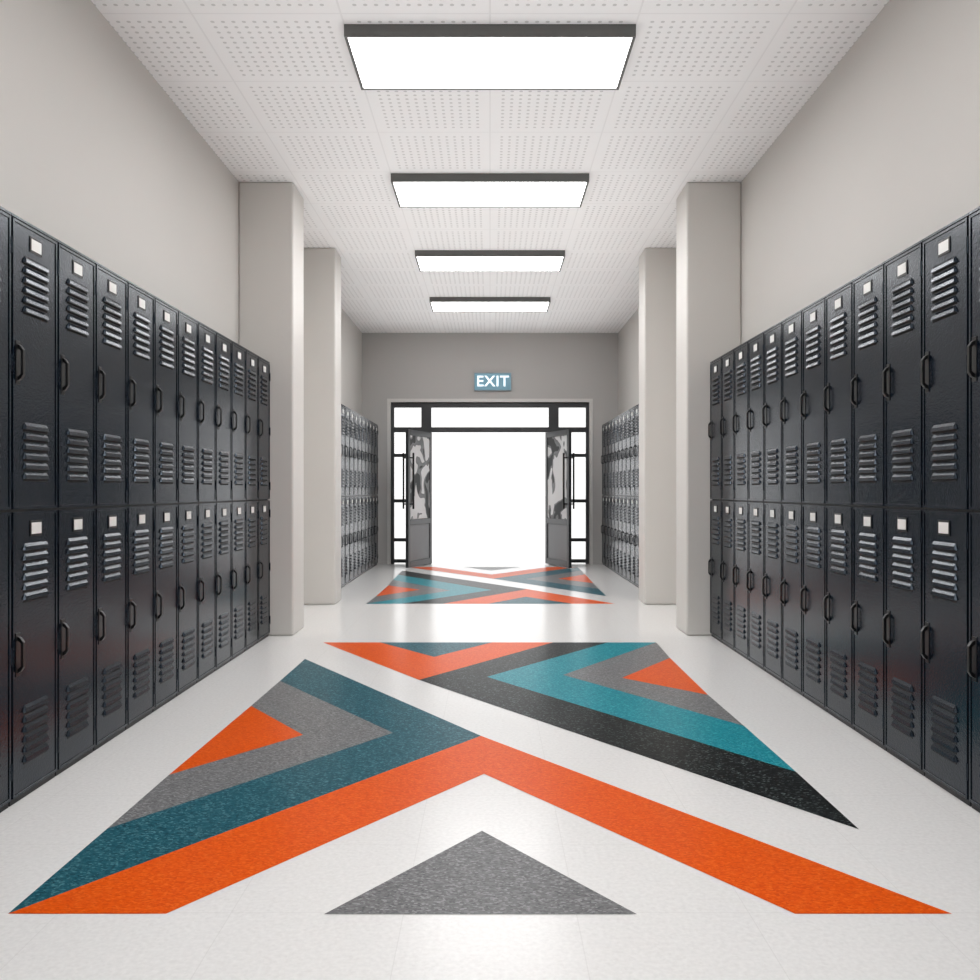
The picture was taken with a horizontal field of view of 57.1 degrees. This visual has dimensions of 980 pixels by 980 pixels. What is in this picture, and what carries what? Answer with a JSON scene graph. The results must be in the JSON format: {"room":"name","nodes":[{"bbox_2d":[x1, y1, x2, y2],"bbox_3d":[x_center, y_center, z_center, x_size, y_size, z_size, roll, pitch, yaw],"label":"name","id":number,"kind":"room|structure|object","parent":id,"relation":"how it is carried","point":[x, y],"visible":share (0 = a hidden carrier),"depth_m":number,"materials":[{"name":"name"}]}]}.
{"room":"school corridor","nodes":[
{"label":"school corridor","id":0,"kind":"room"},
{"bbox_2d":[0,0,361,414],"bbox_3d":[-2.032,-0.625,5.290,0.200,3.489,16.580,0,0,0],"label":"wall","id":1,"kind":"structure","parent":0,"point":[96,156],"depth_m":4.61,"materials":[{"name":"beige paint"}]},
{"bbox_2d":[239,182,303,634],"bbox_3d":[-1.721,-0.625,7.111,0.422,3.489,0.398,0,0,0],"label":"wall column","id":2,"kind":"structure","parent":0,"point":[271,214],"depth_m":6.91,"materials":[{"name":"beige paint"}]},
{"bbox_2d":[304,248,340,603],"bbox_3d":[-1.721,-0.625,8.967,0.422,3.489,0.355,0,0,0],"label":"wall column","id":3,"kind":"structure","parent":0,"point":[322,266],"depth_m":8.79,"materials":[{"name":"beige paint"}]},
{"bbox_2d":[0,563,979,979],"bbox_3d":[0.000,1.195,5.315,4.264,0.150,17.030,0,0,0],"label":"floor","id":4,"kind":"structure","parent":0,"point":[913,838],"depth_m":2.85,"materials":[{"name":"white tile"}]},
{"bbox_2d":[0,206,270,812],"bbox_3d":[-1.797,0.070,3.009,0.262,2.100,7.796,0,0,0],"label":"bank","id":5,"kind":"object","parent":4,"relation":"on","point":[135,484],"visible":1,"depth_m":3.99,"materials":[{"name":"metal"}]},
{"bbox_2d":[341,404,377,587],"bbox_3d":[-1.797,0.070,11.356,0.262,2.100,4.406,0,0,0],"label":"bank","id":6,"kind":"object","parent":4,"relation":"on","point":[359,435],"visible":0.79,"depth_m":11.48,"materials":[{"name":"metal"}]},
{"bbox_2d":[8,642,951,913],"bbox_3d":[-0.026,1.119,4.492,2.494,0.001,4.235,0,0,0],"label":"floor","id":7,"kind":"structure","parent":4,"relation":"on","point":[324,755],"depth_m":3.40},
{"bbox_2d":[366,567,613,603],"bbox_3d":[0.026,1.119,10.978,2.494,0.001,4.235,0,0,0],"label":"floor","id":8,"kind":"structure","parent":4,"relation":"on","point":[407,587],"depth_m":10.12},
{"bbox_2d":[601,404,638,587],"bbox_3d":[1.797,0.070,11.355,0.262,2.100,4.406,0,0,0],"label":"bank","id":9,"kind":"object","parent":4,"relation":"on","point":[620,435],"visible":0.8,"depth_m":11.57,"materials":[{"name":"metal"}]},
{"bbox_2d":[708,206,979,812],"bbox_3d":[1.797,0.070,3.008,0.262,2.100,7.796,0,0,0],"label":"bank","id":10,"kind":"object","parent":4,"relation":"on","point":[844,434],"visible":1,"depth_m":4.00,"materials":[{"name":"metal"}]},
{"bbox_2d":[91,0,888,332],"bbox_3d":[0.000,-2.444,5.315,4.264,0.150,17.030,0,0,0],"label":"ceiling","id":11,"kind":"structure","parent":0,"point":[272,87],"depth_m":5.87,"materials":[{"name":"tile"}]},
{"bbox_2d":[344,24,635,89],"bbox_3d":[0.000,-2.337,4.883,1.484,0.061,0.617,0,0,0],"label":"ceiling light panel","id":12,"kind":"object","parent":11,"relation":"attached to","point":[383,56],"depth_m":4.79,"materials":[{"name":"white plastic"}]},
{"bbox_2d":[391,173,588,206],"bbox_3d":[0.000,-2.337,7.041,1.484,0.061,0.617,0,0,0],"label":"ceiling light panel","id":13,"kind":"object","parent":11,"relation":"attached to","point":[410,189],"depth_m":6.93,"materials":[{"name":"white plastic"}]},
{"bbox_2d":[415,250,564,271],"bbox_3d":[0.000,-2.337,9.197,1.484,0.061,0.617,0,0,0],"label":"ceiling light panel","id":14,"kind":"object","parent":11,"relation":"attached to","point":[427,260],"depth_m":9.07,"materials":[{"name":"white plastic"}]},
{"bbox_2d":[430,297,549,311],"bbox_3d":[0.000,-2.337,11.354,1.484,0.061,0.617,0,0,0],"label":"ceiling light panel","id":15,"kind":"object","parent":11,"relation":"attached to","point":[438,304],"depth_m":11.22,"materials":[{"name":"white plastic"}]},
{"bbox_2d":[362,333,617,563],"bbox_3d":[0.000,-0.625,13.690,4.264,3.489,0.220,0,0,0],"label":"wall","id":16,"kind":"structure","parent":0,"point":[394,365],"depth_m":13.58,"materials":[{"name":"grey paint"}]},
{"bbox_2d":[391,402,588,563],"bbox_3d":[0.000,-0.102,13.655,2.996,2.445,0.090,0,0,0],"label":"door frame","id":17,"kind":"structure","parent":16,"relation":"in","point":[426,407],"depth_m":13.62,"materials":[{"name":"black metal"}]},
{"bbox_2d":[403,429,431,567],"bbox_3d":[-1.038,0.121,13.202,0.182,1.973,0.860,0,0,19],"label":"door","id":18,"kind":"structure","parent":17,"relation":"attached to","point":[418,457],"depth_m":13.15,"materials":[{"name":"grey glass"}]},
{"bbox_2d":[545,429,574,567],"bbox_3d":[0.996,0.121,13.187,0.182,1.973,0.860,0,0,-19],"label":"door","id":19,"kind":"structure","parent":17,"relation":"attached to","point":[558,457],"depth_m":13.14,"materials":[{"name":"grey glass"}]},
{"bbox_2d":[387,399,592,563],"bbox_3d":[0.000,-0.129,13.574,3.100,2.497,0.012,0,0,0],"label":"trim","id":20,"kind":"structure","parent":16,"relation":"attached to","point":[389,401],"depth_m":13.57,"materials":[{"name":"paint"}]},
{"bbox_2d":[474,373,510,390],"bbox_3d":[0.040,-1.629,13.552,0.560,0.270,0.054,0,0,0],"label":"exit sign","id":21,"kind":"object","parent":16,"relation":"attached to","point":[482,381],"visible":1,"depth_m":13.53,"materials":[{"name":"blue plastic"}]},
{"bbox_2d":[639,248,675,603],"bbox_3d":[1.721,-0.625,8.967,0.422,3.489,0.355,0,0,0],"label":"wall column","id":22,"kind":"structure","parent":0,"point":[657,266],"depth_m":8.79,"materials":[{"name":"beige paint"}]},
{"bbox_2d":[676,182,740,634],"bbox_3d":[1.721,-0.625,7.111,0.422,3.489,0.398,0,0,0],"label":"wall column","id":23,"kind":"structure","parent":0,"point":[708,214],"depth_m":6.91,"materials":[{"name":"beige paint"}]},
{"bbox_2d":[618,0,979,414],"bbox_3d":[2.032,-0.625,5.290,0.200,3.489,16.580,0,0,0],"label":"wall","id":24,"kind":"structure","parent":0,"point":[883,156],"depth_m":4.62,"materials":[{"name":"beige paint"}]},
{"label":"outside","id":25,"kind":"structure","parent":0,"visible":0},
{"bbox_2d":[395,496,584,562],"bbox_3d":[0.000,1.190,93.705,160.000,0.100,159.750,0,0,0],"label":"ground","id":26,"kind":"structure","parent":25,"point":[465,529],"depth_m":26.65,"materials":[{"name":"white"}]}
]}

